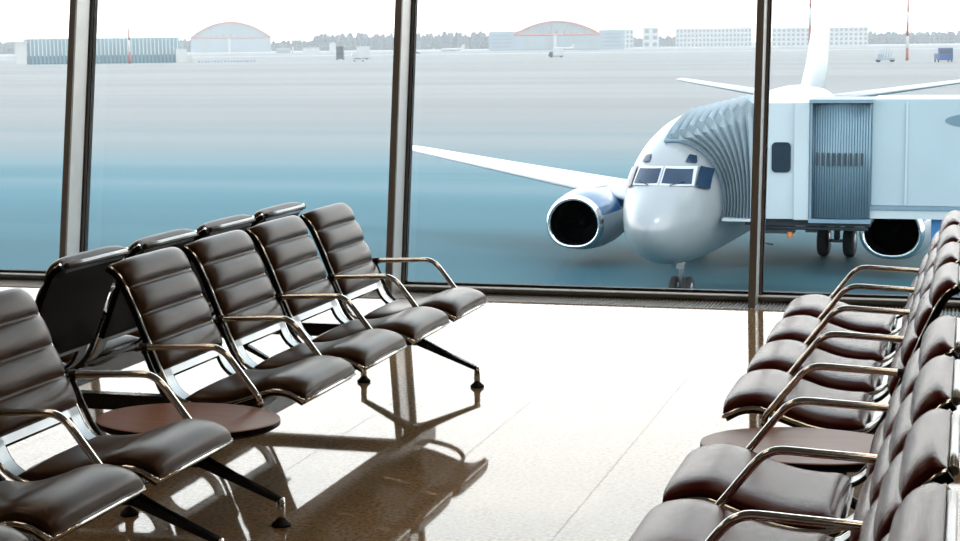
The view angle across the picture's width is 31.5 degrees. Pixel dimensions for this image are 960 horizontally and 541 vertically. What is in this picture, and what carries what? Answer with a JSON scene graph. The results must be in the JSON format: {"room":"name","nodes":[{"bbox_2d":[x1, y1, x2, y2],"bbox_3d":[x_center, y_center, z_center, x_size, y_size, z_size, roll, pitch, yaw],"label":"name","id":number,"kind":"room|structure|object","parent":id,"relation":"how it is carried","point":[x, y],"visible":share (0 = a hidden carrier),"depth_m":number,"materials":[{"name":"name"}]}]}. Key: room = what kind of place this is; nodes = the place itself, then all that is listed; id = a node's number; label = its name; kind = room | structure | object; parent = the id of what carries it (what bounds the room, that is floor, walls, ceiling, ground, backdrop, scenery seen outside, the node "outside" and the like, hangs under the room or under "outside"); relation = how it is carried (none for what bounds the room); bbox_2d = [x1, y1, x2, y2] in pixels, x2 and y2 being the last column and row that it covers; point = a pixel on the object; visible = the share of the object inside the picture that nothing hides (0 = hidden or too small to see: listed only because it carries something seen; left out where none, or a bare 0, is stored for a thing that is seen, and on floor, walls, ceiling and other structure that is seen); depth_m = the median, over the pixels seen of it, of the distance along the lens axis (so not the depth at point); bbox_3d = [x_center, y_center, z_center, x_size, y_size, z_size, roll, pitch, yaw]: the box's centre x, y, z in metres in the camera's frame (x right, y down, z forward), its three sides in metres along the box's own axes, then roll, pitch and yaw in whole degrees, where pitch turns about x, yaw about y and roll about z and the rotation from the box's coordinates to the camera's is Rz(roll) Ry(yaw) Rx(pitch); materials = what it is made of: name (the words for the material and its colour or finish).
{"room":"airport terminal","nodes":[
{"label":"airport terminal","id":0,"kind":"room"},
{"bbox_2d":[0,286,959,540],"bbox_3d":[-3.065,1.492,3.069,19.900,0.300,17.770,2,8,16],"label":"floor","id":1,"kind":"structure","parent":0,"point":[580,423],"depth_m":7.45,"materials":[{"name":"tile"}]},
{"bbox_2d":[0,288,232,540],"bbox_3d":[-1.437,0.624,4.857,0.813,0.908,1.976,2,8,16],"label":"bench","id":2,"kind":"object","parent":1,"relation":"on","point":[70,489],"visible":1,"depth_m":5.33,"materials":[{"name":"leather"}]},
{"bbox_2d":[0,524,28,540],"bbox_3d":[-1.467,0.727,4.224,0.489,0.117,0.524,2,8,16],"label":"seat cushion","id":3,"kind":"object","parent":2,"relation":"on","point":[7,533],"depth_m":4.35,"materials":[{"name":"brown leather"}]},
{"bbox_2d":[0,288,76,436],"bbox_3d":[-1.528,0.288,5.499,0.226,0.411,0.524,2,8,16],"label":"cushion","id":4,"kind":"object","parent":2,"relation":"on","point":[32,374],"depth_m":5.55,"materials":[{"name":"brown leather"}]},
{"bbox_2d":[0,464,143,536],"bbox_3d":[-1.293,0.645,4.824,0.489,0.117,0.524,2,8,16],"label":"seat cushion","id":5,"kind":"object","parent":2,"relation":"on","point":[59,505],"depth_m":4.70,"materials":[{"name":"brown leather"}]},
{"bbox_2d":[18,418,231,480],"bbox_3d":[-1.121,0.564,5.420,0.489,0.117,0.524,2,8,16],"label":"seat cushion","id":6,"kind":"object","parent":2,"relation":"on","point":[161,453],"depth_m":5.28,"materials":[{"name":"brown leather"}]},
{"bbox_2d":[4,202,305,479],"bbox_3d":[-1.676,0.268,7.540,0.813,0.908,3.110,2,8,16],"label":"bench","id":7,"kind":"object","parent":1,"relation":"on","point":[89,331],"visible":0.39,"depth_m":7.05,"materials":[{"name":"leather"}]},
{"bbox_2d":[35,246,124,302],"bbox_3d":[-1.619,0.124,6.734,0.226,0.411,0.524,2,8,16],"label":"cushion","id":8,"kind":"object","parent":7,"relation":"on","point":[82,277],"depth_m":6.66,"materials":[{"name":"brown leather"}]},
{"bbox_2d":[61,334,138,361],"bbox_3d":[-1.842,0.294,7.497,0.489,0.117,0.524,2,8,16],"label":"seat cushion","id":9,"kind":"object","parent":7,"relation":"on","point":[116,346],"depth_m":7.47,"materials":[{"name":"brown leather"}]},
{"bbox_2d":[103,299,140,336],"bbox_3d":[-1.668,0.212,8.101,0.489,0.117,0.524,2,8,16],"label":"seat cushion","id":10,"kind":"object","parent":7,"relation":"on","point":[136,333],"depth_m":7.82,"materials":[{"name":"brown leather"}]},
{"bbox_2d":[99,229,193,332],"bbox_3d":[-1.442,0.040,7.346,0.226,0.411,0.524,2,8,16],"label":"cushion","id":11,"kind":"object","parent":7,"relation":"on","point":[119,318],"depth_m":7.18,"materials":[{"name":"brown leather"}]},
{"bbox_2d":[185,214,252,255],"bbox_3d":[-1.267,-0.042,7.951,0.226,0.411,0.524,2,8,16],"label":"cushion","id":12,"kind":"object","parent":7,"relation":"on","point":[242,222],"depth_m":7.83,"materials":[{"name":"brown leather"}]},
{"bbox_2d":[248,202,301,227],"bbox_3d":[-1.090,-0.126,8.563,0.226,0.411,0.524,2,8,16],"label":"cushion","id":13,"kind":"object","parent":7,"relation":"on","point":[291,208],"depth_m":8.43,"materials":[{"name":"brown leather"}]},
{"bbox_2d":[74,203,486,527],"bbox_3d":[-1.014,0.288,7.336,1.391,0.908,3.140,2,8,16],"label":"bench","id":14,"kind":"object","parent":1,"relation":"on","point":[177,329],"visible":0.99,"depth_m":6.97,"materials":[{"name":"leather"}]},
{"bbox_2d":[111,247,222,369],"bbox_3d":[-1.205,0.135,6.616,0.226,0.411,0.524,2,8,16],"label":"cushion","id":15,"kind":"object","parent":14,"relation":"on","point":[164,298],"depth_m":6.52,"materials":[{"name":"brown leather"}]},
{"bbox_2d":[186,230,283,340],"bbox_3d":[-1.028,0.051,7.228,0.226,0.411,0.524,2,8,16],"label":"cushion","id":16,"kind":"object","parent":14,"relation":"on","point":[235,282],"depth_m":7.14,"materials":[{"name":"brown leather"}]},
{"bbox_2d":[185,355,354,402],"bbox_3d":[-0.798,0.411,6.536,0.489,0.117,0.524,2,8,16],"label":"seat cushion","id":17,"kind":"object","parent":14,"relation":"on","point":[304,380],"depth_m":6.36,"materials":[{"name":"brown leather"}]},
{"bbox_2d":[249,215,334,316],"bbox_3d":[-0.854,-0.031,7.833,0.226,0.411,0.524,2,8,16],"label":"cushion","id":18,"kind":"object","parent":14,"relation":"on","point":[289,255],"depth_m":7.73,"materials":[{"name":"brown leather"}]},
{"bbox_2d":[254,329,405,369],"bbox_3d":[-0.622,0.327,7.148,0.489,0.117,0.524,2,8,16],"label":"seat cushion","id":19,"kind":"object","parent":14,"relation":"on","point":[365,349],"depth_m":7.00,"materials":[{"name":"brown leather"}]},
{"bbox_2d":[302,203,379,295],"bbox_3d":[-0.677,-0.115,8.445,0.226,0.411,0.524,2,8,16],"label":"cushion","id":20,"kind":"object","parent":14,"relation":"on","point":[338,238],"depth_m":8.34,"materials":[{"name":"brown leather"}]},
{"bbox_2d":[312,306,448,341],"bbox_3d":[-0.447,0.244,7.753,0.489,0.117,0.524,2,8,16],"label":"seat cushion","id":21,"kind":"object","parent":14,"relation":"on","point":[415,324],"depth_m":7.61,"materials":[{"name":"brown leather"}]},
{"bbox_2d":[364,287,485,318],"bbox_3d":[-0.270,0.160,8.365,0.489,0.117,0.524,2,8,16],"label":"seat cushion","id":22,"kind":"object","parent":14,"relation":"on","point":[458,302],"depth_m":8.22,"materials":[{"name":"brown leather"}]},
{"bbox_2d":[0,279,957,315],"bbox_3d":[-0.535,0.177,11.654,19.798,0.020,0.305,2,8,16],"label":"trim","id":23,"kind":"structure","parent":1,"relation":"on","point":[544,299],"depth_m":11.28,"materials":[{"name":"black metal"}]},
{"bbox_2d":[0,0,93,279],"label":"window","id":24,"kind":"structure","parent":23,"relation":"on","point":[81,11],"depth_m":12.39,"materials":[{"name":"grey metal"}]},
{"bbox_2d":[83,0,413,295],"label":"window","id":25,"kind":"structure","parent":23,"relation":"on","point":[404,9],"depth_m":11.72,"materials":[{"name":"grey metal"}]},
{"bbox_2d":[403,0,769,308],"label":"window","id":26,"kind":"structure","parent":23,"relation":"on","point":[751,295],"depth_m":11.18,"materials":[{"name":"brown metal"}]},
{"bbox_2d":[759,0,959,307],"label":"window","id":27,"kind":"structure","parent":23,"relation":"on","point":[766,296],"depth_m":11.05,"materials":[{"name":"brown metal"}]},
{"bbox_2d":[628,315,959,540],"bbox_3d":[0.682,0.722,3.943,0.813,0.908,2.698,2,8,16],"label":"bench","id":28,"kind":"object","parent":1,"relation":"on","point":[718,492],"visible":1,"depth_m":4.36,"materials":[{"name":"leather"}]},
{"bbox_2d":[628,499,834,540],"bbox_3d":[0.630,0.694,4.296,0.489,0.117,0.524,2,8,16],"label":"seat cushion","id":29,"kind":"object","parent":28,"relation":"on","point":[679,519],"depth_m":4.37,"materials":[{"name":"brown leather"}]},
{"bbox_2d":[662,443,851,528],"bbox_3d":[0.809,0.609,4.915,0.489,0.117,0.524,2,8,16],"label":"seat cushion","id":30,"kind":"object","parent":28,"relation":"on","point":[707,471],"depth_m":4.80,"materials":[{"name":"brown leather"}]},
{"bbox_2d":[850,355,953,540],"bbox_3d":[1.031,0.440,4.146,0.226,0.411,0.524,2,8,16],"label":"cushion","id":31,"kind":"object","parent":28,"relation":"on","point":[933,388],"depth_m":3.99,"materials":[{"name":"brown leather"}]},
{"bbox_2d":[858,408,950,540],"bbox_3d":[0.852,0.524,3.526,0.226,0.411,0.524,2,8,16],"label":"cushion","id":32,"kind":"object","parent":28,"relation":"on","point":[925,457],"depth_m":3.36,"materials":[{"name":"brown leather"}]},
{"bbox_2d":[866,315,955,477],"bbox_3d":[1.210,0.355,4.765,0.226,0.411,0.524,2,8,16],"label":"cushion","id":33,"kind":"object","parent":28,"relation":"on","point":[939,338],"depth_m":4.61,"materials":[{"name":"brown leather"}]},
{"bbox_2d":[881,482,946,540],"bbox_3d":[0.673,0.609,2.907,0.226,0.411,0.524,2,8,16],"label":"cushion","id":34,"kind":"object","parent":28,"relation":"on","point":[922,514],"depth_m":2.89,"materials":[{"name":"brown leather"}]},
{"bbox_2d":[700,210,959,509],"bbox_3d":[1.537,0.342,6.714,0.931,0.908,3.174,2,8,16],"label":"bench","id":35,"kind":"object","parent":1,"relation":"on","point":[822,346],"visible":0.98,"depth_m":6.25,"materials":[{"name":"leather"}]},
{"bbox_2d":[723,369,873,429],"bbox_3d":[1.145,0.450,6.077,0.489,0.117,0.524,2,8,16],"label":"seat cushion","id":36,"kind":"object","parent":35,"relation":"on","point":[755,391],"depth_m":5.89,"materials":[{"name":"brown leather"}]},
{"bbox_2d":[747,340,881,391],"bbox_3d":[1.322,0.366,6.692,0.489,0.117,0.524,2,8,16],"label":"seat cushion","id":37,"kind":"object","parent":35,"relation":"on","point":[781,355],"depth_m":6.53,"materials":[{"name":"brown leather"}]},
{"bbox_2d":[766,315,888,360],"bbox_3d":[1.499,0.282,7.304,0.489,0.117,0.524,2,8,16],"label":"seat cushion","id":38,"kind":"object","parent":35,"relation":"on","point":[798,327],"depth_m":7.13,"materials":[{"name":"brown leather"}]},
{"bbox_2d":[782,294,895,334],"bbox_3d":[1.678,0.197,7.923,0.489,0.117,0.524,2,8,16],"label":"seat cushion","id":39,"kind":"object","parent":35,"relation":"on","point":[813,305],"depth_m":7.76,"materials":[{"name":"brown leather"}]},
{"bbox_2d":[887,262,958,395],"bbox_3d":[1.545,0.196,5.927,0.226,0.411,0.524,2,8,16],"label":"cushion","id":40,"kind":"object","parent":35,"relation":"on","point":[944,285],"depth_m":5.70,"materials":[{"name":"brown leather"}]},
{"bbox_2d":[895,242,959,353],"bbox_3d":[1.723,0.112,6.541,0.226,0.411,0.524,2,8,16],"label":"cushion","id":41,"kind":"object","parent":35,"relation":"on","point":[950,252],"depth_m":6.39,"materials":[{"name":"brown leather"}]},
{"bbox_2d":[902,225,959,324],"bbox_3d":[1.900,0.028,7.153,0.226,0.411,0.524,2,8,16],"label":"cushion","id":42,"kind":"object","parent":35,"relation":"on","point":[951,233],"depth_m":7.00,"materials":[{"name":"brown leather"}]},
{"bbox_2d":[907,210,959,301],"bbox_3d":[2.079,-0.057,7.772,0.226,0.411,0.524,2,8,16],"label":"cushion","id":43,"kind":"object","parent":35,"relation":"on","point":[953,217],"depth_m":7.62,"materials":[{"name":"brown leather"}]},
{"label":"outside","id":44,"kind":"structure","parent":0,"visible":0},
{"bbox_2d":[0,42,959,315],"bbox_3d":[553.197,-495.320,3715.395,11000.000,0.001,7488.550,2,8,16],"label":"ground","id":45,"kind":"structure","parent":44,"point":[183,145],"depth_m":125.09,"materials":[{"name":"concrete"}]},
{"bbox_2d":[0,39,190,53],"bbox_3d":[-559.776,-298.827,2268.574,356.924,18.946,37.326,-1,8,0],"label":"treeline","id":46,"kind":"object","parent":45,"relation":"on","point":[7,47],"visible":0.09,"depth_m":2258.86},
{"bbox_2d":[14,37,192,64],"bbox_3d":[-174.055,-101.746,787.514,80.500,11.600,6.500,-2,8,-12],"label":"screen","id":47,"kind":"object","parent":45,"relation":"on","point":[108,50],"visible":0.8,"depth_m":787.73,"materials":[{"name":"grey metal"}]},
{"bbox_2d":[128,28,130,63],"bbox_3d":[-158.208,-101.277,766.772,1.400,15.800,1.400,2,8,16],"label":"mast","id":48,"kind":"object","parent":45,"relation":"on","point":[129,49],"visible":1,"depth_m":766.66,"materials":[{"name":"metal"}]},
{"bbox_2d":[198,60,254,62],"bbox_3d":[-116.024,-95.803,778.426,25.990,0.900,0.501,-2,8,-8],"label":"barrier","id":49,"kind":"object","parent":45,"relation":"on","point":[211,60],"visible":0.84,"depth_m":778.17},
{"bbox_2d":[190,21,270,52],"bbox_3d":[-308.976,-289.408,2107.293,98.124,37.253,74.500,-2,8,-8],"label":"hangar","id":50,"kind":"structure","parent":45,"relation":"on","point":[230,36],"depth_m":2074.37,"materials":[{"name":"white metal"}]},
{"bbox_2d":[276,48,290,52],"bbox_3d":[-192.313,-214.806,1661.644,15.000,4.700,7.000,-2,8,-6],"label":"shed","id":51,"kind":"object","parent":45,"relation":"on","point":[278,50],"visible":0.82,"depth_m":1658.68,"materials":[{"name":"white"}]},
{"bbox_2d":[271,39,312,50],"bbox_3d":[-302.662,-310.947,2346.568,181.722,16.455,37.280,-1,8,0],"label":"treeline","id":52,"kind":"object","parent":45,"relation":"on","point":[298,45],"visible":0.32,"depth_m":2333.98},
{"bbox_2d":[303,47,318,52],"bbox_3d":[-162.754,-212.452,1637.695,17.000,5.700,7.000,-1,8,-5],"label":"shed","id":53,"kind":"object","parent":45,"relation":"on","point":[305,49],"visible":0.93,"depth_m":1634.56,"materials":[{"name":"white"}]},
{"bbox_2d":[329,42,335,52],"bbox_3d":[-141.593,-214.071,1631.372,7.000,10.100,7.000,-1,8,-5],"label":"shed","id":54,"kind":"object","parent":45,"relation":"on","point":[332,45],"visible":1,"depth_m":1628.59,"materials":[{"name":"white"}]},
{"bbox_2d":[336,46,343,59],"bbox_3d":[-67.337,-104.625,818.712,3.440,6.588,6.403,-1,8,0],"label":"truck","id":55,"kind":"object","parent":45,"relation":"on","point":[339,49],"visible":0.98,"depth_m":815.91,"materials":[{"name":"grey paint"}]},
{"bbox_2d":[352,58,365,61],"bbox_3d":[-52.930,-92.085,742.856,5.800,1.492,2.440,-1,8,0],"label":"car","id":56,"kind":"object","parent":45,"relation":"on","point":[355,59],"visible":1,"depth_m":741.63,"materials":[{"name":"white paint"}]},
{"bbox_2d":[351,46,369,59],"bbox_3d":[-58.512,-106.411,831.699,8.865,6.488,3.440,-2,8,-9],"label":"box truck","id":57,"kind":"object","parent":45,"relation":"on","point":[363,52],"visible":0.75,"depth_m":830.18,"materials":[{"name":"white paint"}]},
{"bbox_2d":[312,31,517,50],"bbox_3d":[-83.830,-300.177,2217.857,270.473,24.191,37.557,-1,8,0],"label":"treeline","id":58,"kind":"object","parent":45,"relation":"on","point":[479,40],"visible":0.68,"depth_m":2207.61,"materials":[{"name":"grey plant"}]},
{"bbox_2d":[440,44,464,50],"bbox_3d":[-24.196,-195.149,1492.237,22.500,6.750,21.600,-1,8,0],"label":"aircraft","id":59,"kind":"object","parent":45,"relation":"on","point":[463,45],"visible":0.87,"depth_m":1491.56,"materials":[{"name":"metal"}]},
{"bbox_2d":[0,42,959,59],"bbox_3d":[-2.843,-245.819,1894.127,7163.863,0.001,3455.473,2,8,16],"label":"grass","id":60,"kind":"structure","parent":45,"relation":"on","point":[956,43],"depth_m":1502.16,"materials":[{"name":"grey plant"}]},
{"bbox_2d":[548,48,563,57],"bbox_3d":[36.973,-105.962,827.286,7.388,4.588,3.440,-1,8,0],"label":"truck","id":61,"kind":"object","parent":45,"relation":"on","point":[556,51],"visible":1,"depth_m":825.53,"materials":[{"name":"white paint"}]},
{"bbox_2d":[489,20,623,50],"bbox_3d":[76.497,-235.542,1702.879,133.000,28.753,74.500,0,8,3],"label":"hangar","id":62,"kind":"structure","parent":45,"relation":"on","point":[547,35],"depth_m":1669.65,"materials":[{"name":"white metal"}]},
{"bbox_2d":[552,44,574,49],"bbox_3d":[74.945,-200.401,1525.847,20.000,6.000,19.200,-1,8,0],"label":"aircraft","id":63,"kind":"object","parent":45,"relation":"on","point":[572,45],"visible":0.59,"depth_m":1525.07,"materials":[{"name":"metal"}]},
{"bbox_2d":[624,29,633,47],"bbox_3d":[161.244,-260.073,1909.286,23.000,20.800,15.000,0,8,5],"label":"apartment building","id":64,"kind":"structure","parent":45,"relation":"on","point":[628,34],"depth_m":1901.69,"materials":[{"name":"white concrete"}]},
{"bbox_2d":[643,27,658,47],"bbox_3d":[191.973,-261.627,1910.714,19.000,22.800,15.000,0,8,6],"label":"apartment building","id":65,"kind":"structure","parent":45,"relation":"on","point":[650,34],"depth_m":1903.55,"materials":[{"name":"white concrete"}]},
{"bbox_2d":[633,36,675,46],"bbox_3d":[223.563,-312.525,2316.364,127.544,15.574,36.808,-1,8,0],"label":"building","id":66,"kind":"structure","parent":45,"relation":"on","point":[668,41],"depth_m":2302.85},
{"bbox_2d":[412,0,959,288],"bbox_3d":[9.880,-6.509,60.308,27.593,11.150,23.908,-5,9,-31],"label":"airliner","id":67,"kind":"object","parent":45,"relation":"on","point":[668,208],"visible":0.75,"depth_m":52.20,"materials":[{"name":"white paint"}]},
{"bbox_2d":[676,28,751,46],"bbox_3d":[273.857,-273.002,1992.602,89.000,21.800,19.000,0,8,8],"label":"apartment building","id":68,"kind":"structure","parent":45,"relation":"on","point":[687,37],"depth_m":1983.73,"materials":[{"name":"white concrete"}]},
{"bbox_2d":[808,0,810,46],"bbox_3d":[113.632,-87.310,585.139,1.100,30.000,1.100,2,8,16],"label":"mast","id":69,"kind":"object","parent":45,"relation":"on","point":[809,0],"visible":0.62,"depth_m":584.96,"materials":[{"name":"metal"}]},
{"bbox_2d":[664,94,959,244],"bbox_3d":[14.221,-1.842,45.195,18.446,5.801,3.804,2,8,16],"label":"bridge","id":70,"kind":"structure","parent":45,"relation":"on","point":[848,163],"depth_m":44.68,"materials":[{"name":"white metal"}]},
{"bbox_2d":[808,218,872,223],"bbox_3d":[9.758,-1.437,45.803,1.600,0.100,2.300,2,8,16],"label":"ledge","id":71,"kind":"object","parent":70,"relation":"hanging from","point":[810,220],"depth_m":44.73,"materials":[{"name":"metal"}]},
{"bbox_2d":[811,103,871,218],"bbox_3d":[9.741,-2.992,45.550,1.513,3.010,2.186,2,8,16],"label":"curtain","id":72,"kind":"object","parent":70,"relation":"hanging from","point":[841,133],"depth_m":44.58,"materials":[{"name":"metal"}]},
{"bbox_2d":[809,96,876,102],"bbox_3d":[9.722,-4.559,45.386,1.620,0.090,2.400,2,8,16],"label":"hood","id":73,"kind":"object","parent":70,"relation":"attached to","point":[868,99],"depth_m":44.39,"materials":[{"name":"white metal"}]},
{"bbox_2d":[772,27,867,45],"bbox_3d":[384.100,-264.350,1922.098,107.000,20.800,19.000,1,8,11],"label":"apartment building","id":74,"kind":"structure","parent":45,"relation":"on","point":[838,36],"depth_m":1911.46,"materials":[{"name":"white concrete"}]},
{"bbox_2d":[876,48,894,61],"bbox_3d":[127.193,-67.762,533.502,5.600,4.613,2.000,-1,8,0],"label":"vehicle","id":75,"kind":"object","parent":45,"relation":"on","point":[880,56],"visible":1,"depth_m":532.87,"materials":[{"name":"metal"}]},
{"bbox_2d":[905,0,908,60],"bbox_3d":[141.453,-81.532,562.142,1.000,24.000,1.000,2,8,16],"label":"mast","id":76,"kind":"object","parent":45,"relation":"on","point":[907,29],"visible":1,"depth_m":562.41,"materials":[{"name":"metal"}]},
{"bbox_2d":[868,30,959,43],"bbox_3d":[671.320,-312.660,2266.292,329.906,18.883,37.441,-1,8,0],"label":"treeline","id":77,"kind":"object","parent":45,"relation":"on","point":[939,37],"visible":0.83,"depth_m":2255.00,"materials":[{"name":"grey plant"}]},
{"bbox_2d":[934,48,952,61],"bbox_3d":[141.278,-65.714,518.087,4.240,4.288,5.910,-1,8,0],"label":"truck","id":78,"kind":"object","parent":45,"relation":"on","point":[943,53],"visible":0.99,"depth_m":515.22,"materials":[{"name":"blue paint"}]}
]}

